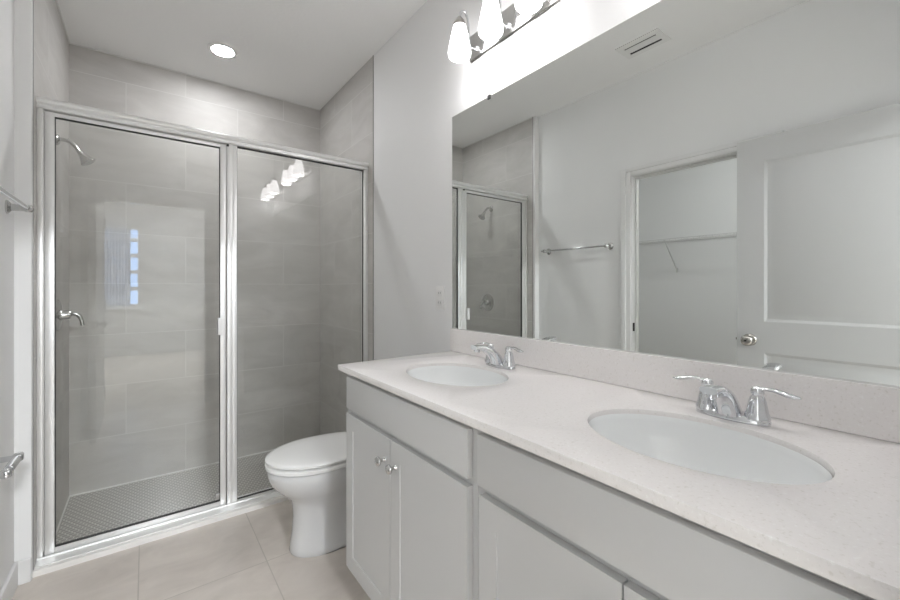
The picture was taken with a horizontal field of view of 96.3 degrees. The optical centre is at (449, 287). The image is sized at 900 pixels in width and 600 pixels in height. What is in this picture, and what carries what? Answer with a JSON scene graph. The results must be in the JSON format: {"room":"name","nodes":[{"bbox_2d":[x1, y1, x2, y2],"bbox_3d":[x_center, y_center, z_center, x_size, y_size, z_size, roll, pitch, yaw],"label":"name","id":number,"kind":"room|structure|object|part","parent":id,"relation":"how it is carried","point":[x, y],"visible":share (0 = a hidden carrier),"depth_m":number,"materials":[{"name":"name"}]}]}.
{"room":"bathroom","nodes":[
{"label":"bathroom","id":0,"kind":"room"},
{"bbox_2d":[0,0,68,590],"bbox_3d":[-1.402,-0.112,1.088,0.171,2.805,3.385,0,0,-37],"label":"wall","id":1,"kind":"structure","parent":0,"point":[16,16],"depth_m":1.67,"materials":[{"name":"white paint"}]},
{"bbox_2d":[0,452,23,479],"bbox_3d":[-1.520,0.607,1.368,0.079,0.052,0.216,0,0,-37],"label":"toilet paper holder","id":2,"kind":"object","parent":1,"relation":"attached to","point":[15,459],"visible":1,"depth_m":1.38,"materials":[{"name":"silver metal"}]},
{"bbox_3d":[-1.471,0.607,1.302,0.079,0.052,0.052,0,0,-37],"label":"post","id":3,"kind":"part","parent":2,"relation":"part of","materials":[{"name":"silver metal"}]},
{"bbox_3d":[-1.567,0.607,1.430,0.079,0.052,0.052,0,0,-37],"label":"post","id":4,"kind":"part","parent":2,"relation":"part of","materials":[{"name":"silver metal"}]},
{"bbox_2d":[0,558,30,599],"bbox_3d":[-1.533,1.168,1.361,0.050,0.098,0.756,0,0,-37],"label":"baseboard","id":5,"kind":"structure","parent":1,"relation":"attached to","point":[20,572],"depth_m":1.63,"materials":[{"name":"white paint"}]},
{"bbox_2d":[0,186,33,213],"bbox_3d":[-1.509,-0.313,1.350,0.075,0.054,0.637,0,0,-37],"label":"towel bar","id":6,"kind":"object","parent":1,"relation":"attached to","point":[20,206],"visible":1,"depth_m":1.54,"materials":[{"name":"silver metal"}]},
{"bbox_3d":[-1.683,-0.313,1.580,0.075,0.054,0.054,0,0,-37],"label":"post","id":7,"kind":"part","parent":6,"relation":"part of","materials":[{"name":"silver metal"}]},
{"bbox_2d":[33,0,33,569],"bbox_3d":[-1.755,-0.164,1.696,0.006,2.701,0.006,0,0,-37],"label":"trim","id":8,"kind":"structure","parent":1,"relation":"attached to","point":[33,0],"depth_m":1.70,"materials":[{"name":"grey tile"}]},
{"bbox_2d":[56,299,84,330],"bbox_3d":[-2.065,0.147,2.200,0.109,0.170,0.170,0,0,-37],"label":"shower valve","id":9,"kind":"object","parent":1,"relation":"attached to","point":[61,314],"visible":0.96,"depth_m":2.17,"materials":[{"name":"silver metal"}]},
{"bbox_3d":[-2.101,0.147,2.173,0.018,0.170,0.170,0,0,-37],"label":"plate","id":10,"kind":"part","parent":9,"relation":"part of","materials":[{"name":"silver metal"}]},
{"bbox_3d":[-2.060,0.165,2.204,0.097,0.087,0.052,0,0,-37],"label":"lever","id":11,"kind":"part","parent":9,"relation":"part of","materials":[{"name":"silver metal"}]},
{"bbox_2d":[56,134,95,165],"bbox_3d":[-2.016,-0.738,2.175,0.161,0.150,0.072,0,0,-37],"label":"showerhead","id":12,"kind":"object","parent":1,"relation":"attached to","point":[85,160],"visible":0.97,"depth_m":2.17,"materials":[{"name":"silver metal"}]},
{"bbox_3d":[-2.039,-0.763,2.157,0.103,0.069,0.020,0,0,-37],"label":"arm","id":13,"kind":"part","parent":12,"relation":"part of","materials":[{"name":"silver metal"}]},
{"bbox_2d":[56,451,271,544],"bbox_3d":[-1.522,1.321,2.613,1.855,0.060,1.005,0,0,-37],"label":"floor","id":14,"kind":"structure","parent":0,"point":[90,513],"depth_m":2.48,"materials":[{"name":"tile"}]},
{"bbox_2d":[12,500,370,599],"bbox_3d":[-0.416,1.257,1.129,1.795,0.080,2.505,0,0,-37],"label":"floor","id":15,"kind":"structure","parent":0,"point":[246,556],"depth_m":1.72,"materials":[{"name":"tile"}]},
{"bbox_2d":[265,432,345,557],"bbox_3d":[-0.517,0.830,2.009,0.749,0.774,0.468,0,0,-37],"label":"toilet","id":16,"kind":"object","parent":15,"relation":"on","point":[310,472],"visible":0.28,"depth_m":1.82,"materials":[{"name":"white ceramic"}]},
{"bbox_3d":[-0.607,0.799,1.941,0.523,0.020,0.366,0,0,-37],"label":"seat","id":17,"kind":"part","parent":16,"relation":"part of","materials":[{"name":"white plastic"}]},
{"bbox_3d":[-0.603,0.772,1.944,0.532,0.020,0.364,0,0,-37],"label":"lid","id":18,"kind":"part","parent":16,"relation":"part of","materials":[{"name":"white plastic"}]},
{"bbox_2d":[346,374,477,599],"bbox_3d":[0.032,0.770,1.425,0.598,0.893,0.776,0,0,-37],"label":"vanity cabinet","id":19,"kind":"object","parent":15,"relation":"on","point":[412,487],"visible":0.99,"depth_m":1.19,"materials":[{"name":"grey paint"}]},
{"bbox_3d":[-0.287,0.773,1.420,0.018,0.587,0.346,0,0,-37],"label":"cabinet door","id":20,"kind":"part","parent":19,"relation":"part of","materials":[{"name":"grey paint"}]},
{"bbox_3d":[-0.224,0.555,1.294,0.032,0.031,0.031,0,0,-37],"label":"knob","id":21,"kind":"part","parent":19,"relation":"part of","materials":[{"name":"silver metal"}]},
{"bbox_3d":[-0.181,0.555,1.236,0.032,0.031,0.031,0,0,-37],"label":"knob","id":22,"kind":"part","parent":19,"relation":"part of","materials":[{"name":"silver metal"}]},
{"bbox_3d":[-0.172,0.401,1.266,0.018,0.119,0.731,0,0,-37],"label":"false drawer","id":23,"kind":"part","parent":19,"relation":"part of","materials":[{"name":"grey paint"}]},
{"bbox_3d":[-0.066,0.773,1.127,0.018,0.587,0.381,0,0,-37],"label":"cabinet door","id":24,"kind":"part","parent":19,"relation":"part of","materials":[{"name":"grey paint"}]},
{"bbox_2d":[338,351,899,599],"bbox_3d":[0.246,0.313,1.159,0.580,0.022,1.514,0,0,-37],"label":"countertop","id":25,"kind":"structure","parent":19,"relation":"on","point":[844,529],"depth_m":0.69,"materials":[{"name":"stone"}]},
{"bbox_2d":[407,366,506,385],"bbox_3d":[0.019,0.399,1.433,0.354,0.169,0.475,0,0,-37],"label":"sink","id":26,"kind":"object","parent":25,"relation":"in","point":[447,375],"visible":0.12,"depth_m":1.59,"materials":[{"name":"white ceramic"}]},
{"bbox_2d":[471,342,523,369],"bbox_3d":[0.177,0.256,1.544,0.191,0.092,0.192,0,0,5],"label":"faucet","id":27,"kind":"object","parent":25,"relation":"on","point":[493,358],"visible":1,"depth_m":1.50,"materials":[{"name":"silver metal"}]},
{"bbox_3d":[0.144,0.254,1.608,0.048,0.075,0.100,0,0,-37],"label":"handle","id":28,"kind":"part","parent":27,"relation":"part of","materials":[{"name":"silver metal"}]},
{"bbox_3d":[0.147,0.249,1.515,0.156,0.080,0.046,0,0,-37],"label":"spout","id":29,"kind":"part","parent":27,"relation":"part of","materials":[{"name":"silver metal"}]},
{"bbox_3d":[0.236,0.254,1.486,0.048,0.075,0.100,0,0,-37],"label":"handle","id":30,"kind":"part","parent":27,"relation":"part of","materials":[{"name":"silver metal"}]},
{"bbox_2d":[589,414,832,484],"bbox_3d":[0.486,0.399,0.814,0.354,0.169,0.475,0,0,-37],"label":"sink","id":31,"kind":"object","parent":25,"relation":"in","point":[703,447],"visible":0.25,"depth_m":0.92,"materials":[{"name":"white ceramic"}]},
{"bbox_2d":[673,375,801,426],"bbox_3d":[0.639,0.256,0.932,0.191,0.092,0.192,0,0,5],"label":"faucet","id":32,"kind":"object","parent":25,"relation":"on","point":[718,401],"visible":1,"depth_m":0.89,"materials":[{"name":"silver metal"}]},
{"bbox_3d":[0.606,0.254,0.995,0.048,0.075,0.100,0,0,-37],"label":"handle","id":33,"kind":"part","parent":32,"relation":"part of","materials":[{"name":"silver metal"}]},
{"bbox_3d":[0.609,0.249,0.902,0.156,0.080,0.046,0,0,-37],"label":"spout","id":34,"kind":"part","parent":32,"relation":"part of","materials":[{"name":"silver metal"}]},
{"bbox_3d":[0.698,0.254,0.874,0.048,0.075,0.100,0,0,-37],"label":"handle","id":35,"kind":"part","parent":32,"relation":"part of","materials":[{"name":"silver metal"}]},
{"bbox_2d":[477,430,875,599],"bbox_3d":[0.479,0.770,0.831,0.598,0.893,0.710,0,0,-37],"label":"vanity cabinet","id":36,"kind":"object","parent":15,"relation":"on","point":[548,530],"visible":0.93,"depth_m":0.69,"materials":[{"name":"grey paint"}]},
{"bbox_3d":[0.180,0.773,0.800,0.018,0.587,0.351,0,0,-37],"label":"cabinet door","id":37,"kind":"part","parent":36,"relation":"part of","materials":[{"name":"grey paint"}]},
{"bbox_3d":[0.382,0.773,0.532,0.018,0.587,0.311,0,0,-37],"label":"cabinet door","id":38,"kind":"part","parent":36,"relation":"part of","materials":[{"name":"grey paint"}]},
{"bbox_2d":[69,44,319,494],"bbox_3d":[-1.736,-0.112,3.031,1.734,2.805,0.120,0,0,-37],"label":"wall","id":39,"kind":"structure","parent":0,"point":[144,215],"depth_m":2.81,"materials":[{"name":"tile"}]},
{"bbox_2d":[56,0,319,533],"bbox_3d":[-1.431,-0.112,2.567,1.564,2.805,0.987,0,0,-37],"label":"trim","id":40,"kind":"structure","parent":39,"relation":"attached to","point":[56,0],"depth_m":2.71,"materials":[{"name":"white"}]},
{"bbox_2d":[57,0,427,108],"bbox_3d":[-0.729,-1.564,1.595,1.855,0.100,3.625,0,0,-37],"label":"ceiling","id":41,"kind":"structure","parent":0,"point":[303,52],"depth_m":2.43,"materials":[{"name":"white paint"}]},
{"bbox_2d":[207,42,237,58],"bbox_3d":[-1.451,-1.510,2.576,0.176,0.007,0.176,0,0,-37],"label":"recessed light","id":42,"kind":"object","parent":41,"relation":"in","point":[221,50],"visible":1,"depth_m":2.56,"materials":[{"name":"white plastic"}]},
{"bbox_2d":[320,0,660,434],"bbox_3d":[-0.001,-0.112,2.068,0.122,2.805,3.505,0,0,-37],"label":"wall","id":43,"kind":"structure","parent":0,"point":[418,89],"depth_m":2.31,"materials":[{"name":"white paint"}]},
{"bbox_2d":[33,495,289,577],"bbox_3d":[-1.176,1.242,2.228,1.566,0.098,0.165,0,0,-37],"label":"shower curb","id":44,"kind":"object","parent":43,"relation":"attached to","point":[52,567],"depth_m":1.94,"materials":[{"name":"white stone"}]},
{"bbox_2d":[34,96,368,568],"bbox_3d":[-1.175,0.179,2.227,1.562,2.029,0.108,0,0,-37],"label":"shower door frame","id":45,"kind":"structure","parent":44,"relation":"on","point":[49,110],"depth_m":1.97,"materials":[{"name":"silver metal"}]},
{"bbox_3d":[-1.508,0.202,1.993,0.702,1.958,0.030,0,0,-37],"label":"shower door","id":46,"kind":"part","parent":45,"relation":"part of","materials":[{"name":"clear glass"}]},
{"bbox_3d":[-1.237,0.207,2.167,0.022,0.090,0.030,0,0,-37],"label":"handle","id":47,"kind":"part","parent":45,"relation":"part of","materials":[{"name":"white plastic"}]},
{"bbox_3d":[-1.204,0.199,2.223,0.050,1.969,0.044,0,0,-37],"label":"post","id":48,"kind":"part","parent":45,"relation":"part of","materials":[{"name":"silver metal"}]},
{"bbox_2d":[373,55,373,359],"bbox_3d":[-0.501,-0.164,2.628,0.004,2.701,0.006,0,0,-37],"label":"trim","id":49,"kind":"structure","parent":43,"relation":"attached to","point":[373,55],"depth_m":2.63,"materials":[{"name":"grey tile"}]},
{"bbox_2d":[436,287,444,309],"bbox_3d":[-0.049,0.052,2.027,0.009,0.116,0.072,0,0,-37],"label":"electrical outlet","id":50,"kind":"object","parent":43,"relation":"attached to","point":[440,291],"visible":1,"depth_m":2.02,"materials":[{"name":"white plastic"}]},
{"bbox_2d":[448,0,560,63],"bbox_3d":[0.183,-1.092,1.593,0.160,0.220,0.500,0,0,-37],"label":"vanity light","id":51,"kind":"object","parent":43,"relation":"attached to","point":[495,27],"visible":1,"depth_m":1.61,"materials":[{"name":"white glass"}]},
{"bbox_3d":[0.041,-1.058,1.732,0.099,0.138,0.099,0,0,-37],"label":"lamp shade","id":52,"kind":"part","parent":51,"relation":"part of","materials":[{"name":"white glass"}]},
{"bbox_3d":[0.041,-0.990,1.732,0.077,0.015,0.077,0,0,-37],"label":"bulb","id":53,"kind":"part","parent":51,"relation":"part of","materials":[{"name":"white glass"}]},
{"bbox_3d":[0.078,-1.125,1.760,0.103,0.153,0.028,0,0,-37],"label":"arm","id":54,"kind":"part","parent":51,"relation":"part of","materials":[{"name":"silver metal"}]},
{"bbox_3d":[0.159,-1.058,1.575,0.099,0.138,0.099,0,0,-37],"label":"lamp shade","id":55,"kind":"part","parent":51,"relation":"part of","materials":[{"name":"white glass"}]},
{"bbox_3d":[0.159,-0.990,1.575,0.077,0.015,0.077,0,0,-37],"label":"bulb","id":56,"kind":"part","parent":51,"relation":"part of","materials":[{"name":"white glass"}]},
{"bbox_3d":[0.196,-1.125,1.603,0.103,0.153,0.028,0,0,-37],"label":"arm","id":57,"kind":"part","parent":51,"relation":"part of","materials":[{"name":"silver metal"}]},
{"bbox_3d":[0.277,-1.058,1.419,0.099,0.138,0.099,0,0,-37],"label":"lamp shade","id":58,"kind":"part","parent":51,"relation":"part of","materials":[{"name":"white glass"}]},
{"bbox_3d":[0.277,-0.990,1.419,0.077,0.015,0.077,0,0,-37],"label":"bulb","id":59,"kind":"part","parent":51,"relation":"part of","materials":[{"name":"white glass"}]},
{"bbox_2d":[450,328,899,442],"bbox_3d":[0.467,0.248,1.332,0.020,0.106,1.525,0,0,-37],"label":"backsplash","id":60,"kind":"structure","parent":43,"relation":"attached to","point":[871,410],"depth_m":1.02,"materials":[{"name":"stone"}]},
{"bbox_2d":[452,0,899,386],"bbox_3d":[0.470,-0.318,1.336,0.009,1.024,1.524,0,0,-37],"label":"wall mirror","id":61,"kind":"object","parent":43,"relation":"attached to","point":[715,181],"visible":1,"depth_m":1.08,"materials":[{"name":"clear glass"}]}
]}

